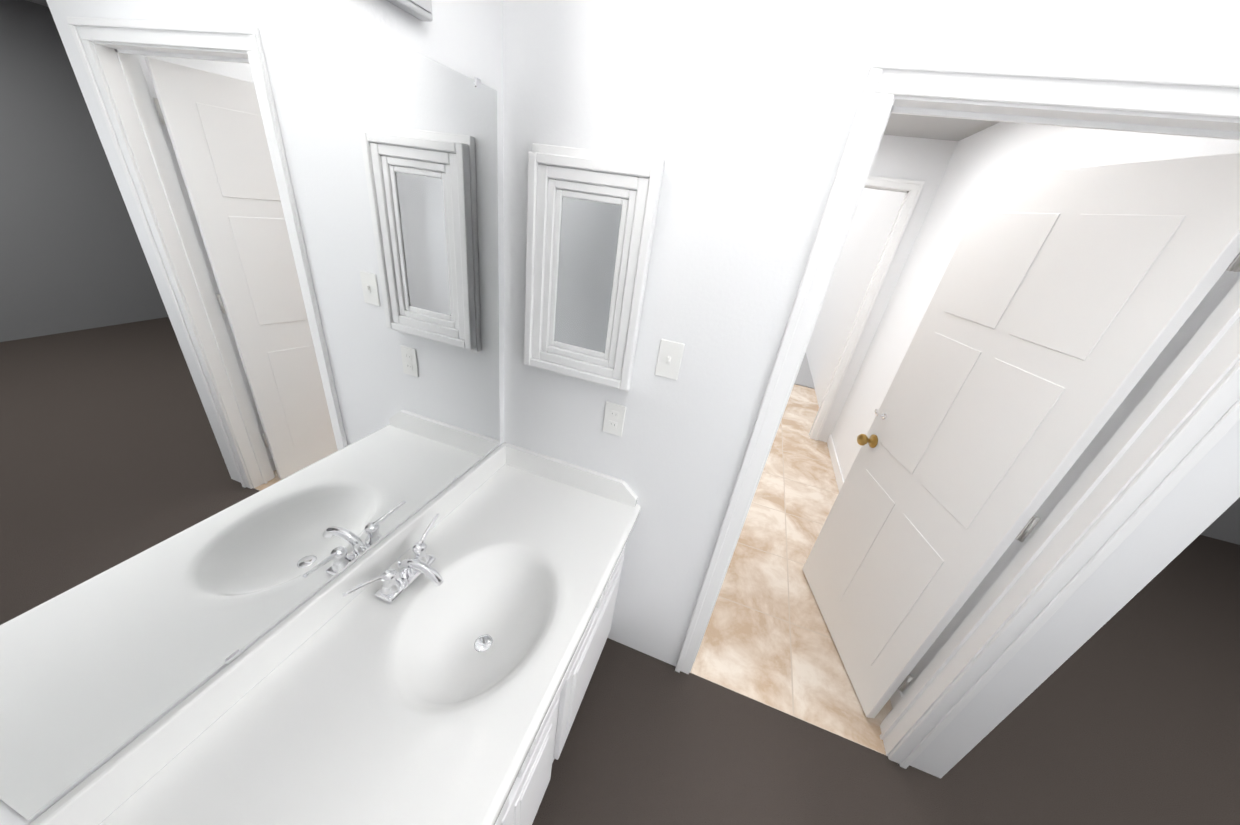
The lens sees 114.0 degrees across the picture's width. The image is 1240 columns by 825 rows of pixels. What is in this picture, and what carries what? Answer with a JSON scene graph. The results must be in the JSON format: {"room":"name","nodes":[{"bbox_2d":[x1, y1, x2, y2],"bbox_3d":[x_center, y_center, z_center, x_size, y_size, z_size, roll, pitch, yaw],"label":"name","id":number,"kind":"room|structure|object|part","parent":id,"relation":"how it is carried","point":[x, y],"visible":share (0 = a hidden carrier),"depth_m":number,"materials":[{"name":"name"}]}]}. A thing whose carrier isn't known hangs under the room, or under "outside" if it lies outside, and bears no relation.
{"room":"bathroom","nodes":[
{"label":"bathroom","id":0,"kind":"room"},
{"bbox_2d":[0,0,503,824],"bbox_3d":[-0.670,0.059,0.893,0.110,2.440,1.230,16,28,14],"label":"wall","id":1,"kind":"structure","parent":0,"point":[466,37],"depth_m":0.90,"materials":[{"name":"white paint"}]},
{"bbox_2d":[0,0,499,819],"bbox_3d":[-0.575,-0.131,0.804,0.008,1.098,1.136,16,28,14],"label":"vanity mirror","id":2,"kind":"object","parent":1,"relation":"attached to","point":[248,326],"visible":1,"depth_m":0.62,"materials":[{"name":"clear glass"}]},
{"bbox_2d":[386,0,432,21],"bbox_3d":[-0.424,-0.717,0.487,0.137,0.170,0.620,16,28,14],"label":"vanity light bar","id":3,"kind":"object","parent":1,"relation":"attached to","point":[421,10],"visible":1,"depth_m":0.77,"materials":[{"name":"white metal"}]},
{"bbox_2d":[690,384,891,754],"bbox_3d":[0.019,0.062,3.816,4.020,0.060,4.190,16,28,14],"label":"floor","id":4,"kind":"structure","parent":0,"point":[767,639],"depth_m":2.10,"materials":[{"name":"tile"}]},
{"bbox_2d":[794,352,814,388],"bbox_3d":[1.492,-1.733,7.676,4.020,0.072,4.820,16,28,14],"label":"wall","id":5,"kind":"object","parent":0,"point":[804,377],"depth_m":5.50,"materials":[{"name":"white paint"}]},
{"bbox_2d":[504,0,1239,767],"bbox_3d":[0.370,0.011,1.279,1.950,2.440,0.110,16,28,14],"label":"wall","id":6,"kind":"structure","parent":0,"point":[738,114],"depth_m":1.06,"materials":[{"name":"white paint"}]},
{"bbox_2d":[524,143,664,391],"bbox_3d":[-0.105,-0.392,1.179,0.370,0.640,0.050,16,28,14],"label":"mirrored medicine cabinet","id":7,"kind":"object","parent":6,"relation":"attached to","point":[591,217],"visible":1,"depth_m":1.14,"materials":[{"name":"white paint"}]},
{"bbox_2d":[602,401,625,435],"bbox_3d":[-0.021,0.023,1.364,0.072,0.116,0.008,16,28,14],"label":"outlet","id":8,"kind":"object","parent":6,"relation":"attached to","point":[614,418],"visible":1,"depth_m":1.36,"materials":[{"name":"white plastic"}]},
{"bbox_2d":[655,339,684,379],"bbox_3d":[0.147,-0.157,1.212,0.072,0.116,0.016,16,28,14],"label":"light switch","id":9,"kind":"object","parent":6,"relation":"attached to","point":[670,354],"visible":1,"depth_m":1.21,"materials":[{"name":"white plastic"}]},
{"bbox_2d":[675,54,1239,768],"bbox_3d":[0.828,0.296,1.237,0.915,2.095,0.152,16,28,14],"label":"door frame","id":10,"kind":"structure","parent":6,"relation":"attached to","point":[1183,418],"depth_m":0.93,"materials":[{"name":"white paint"}]},
{"bbox_2d":[802,153,1239,717],"bbox_3d":[1.183,0.209,1.571,0.317,2.020,0.754,16,28,14],"label":"bathroom door","id":11,"kind":"structure","parent":6,"relation":"in","point":[1063,305],"depth_m":1.29,"materials":[{"name":"white paint"}]},
{"bbox_2d":[532,535,1239,824],"bbox_3d":[1.796,1.748,1.074,5.520,0.060,6.530,16,28,14],"label":"floor","id":12,"kind":"structure","parent":0,"point":[1128,713],"depth_m":1.60,"materials":[{"name":"grey carpet"}]},
{"bbox_2d":[28,442,640,824],"bbox_3d":[-0.445,0.830,1.170,0.579,0.888,1.258,16,28,14],"label":"bathroom vanity","id":13,"kind":"object","parent":12,"relation":"on","point":[556,727],"depth_m":0.88,"materials":[{"name":"white paint"}]},
{"bbox_3d":[-0.402,0.538,1.019,0.579,0.225,1.258,16,28,14],"label":"bathroom vanity top","id":14,"kind":"part","parent":13,"relation":"part of","materials":[{"name":"white ceramic"}]},
{"bbox_2d":[342,513,443,602],"bbox_3d":[-0.527,0.416,1.057,0.146,0.098,0.304,16,28,14],"label":"chrome faucet","id":15,"kind":"object","parent":13,"relation":"on","point":[395,586],"visible":1,"depth_m":1.04,"materials":[{"name":"silver metal"}]},
{"bbox_3d":[-0.293,0.850,0.669,0.024,0.126,0.373,16,28,14],"label":"bathroom vanity drawer","id":16,"kind":"part","parent":13,"relation":"part of","materials":[{"name":"white wood"}]},
{"bbox_3d":[-0.150,0.676,1.044,0.024,0.126,0.414,16,28,14],"label":"bathroom vanity drawer","id":17,"kind":"part","parent":13,"relation":"part of","materials":[{"name":"white wood"}]},
{"bbox_3d":[-0.023,0.523,1.375,0.024,0.126,0.259,16,28,14],"label":"bathroom vanity drawer","id":18,"kind":"part","parent":13,"relation":"part of","materials":[{"name":"white wood"}]},
{"bbox_2d":[884,113,998,140],"bbox_3d":[0.989,-3.386,3.860,4.020,1.340,10.380,16,28,14],"label":"ceiling","id":19,"kind":"structure","parent":0,"point":[938,128],"depth_m":2.51,"materials":[{"name":"white paint"}]},
{"bbox_2d":[806,188,1239,777],"bbox_3d":[2.285,-1.325,3.015,0.120,3.700,12.620,16,28,14],"label":"wall","id":20,"kind":"structure","parent":0,"point":[1210,508],"depth_m":1.29,"materials":[{"name":"white paint"}]},
{"bbox_2d":[827,435,902,708],"bbox_3d":[1.581,0.758,2.755,0.012,0.090,2.560,16,28,14],"label":"baseboard","id":21,"kind":"structure","parent":20,"relation":"attached to","point":[896,696],"depth_m":3.27,"materials":[{"name":"white paint"}]},
{"bbox_2d":[809,176,924,440],"bbox_3d":[1.638,-0.838,3.551,0.915,2.185,0.152,16,28,14],"label":"door frame","id":22,"kind":"structure","parent":20,"relation":"attached to","point":[911,189],"depth_m":3.22,"materials":[{"name":"white paint"}]}
]}

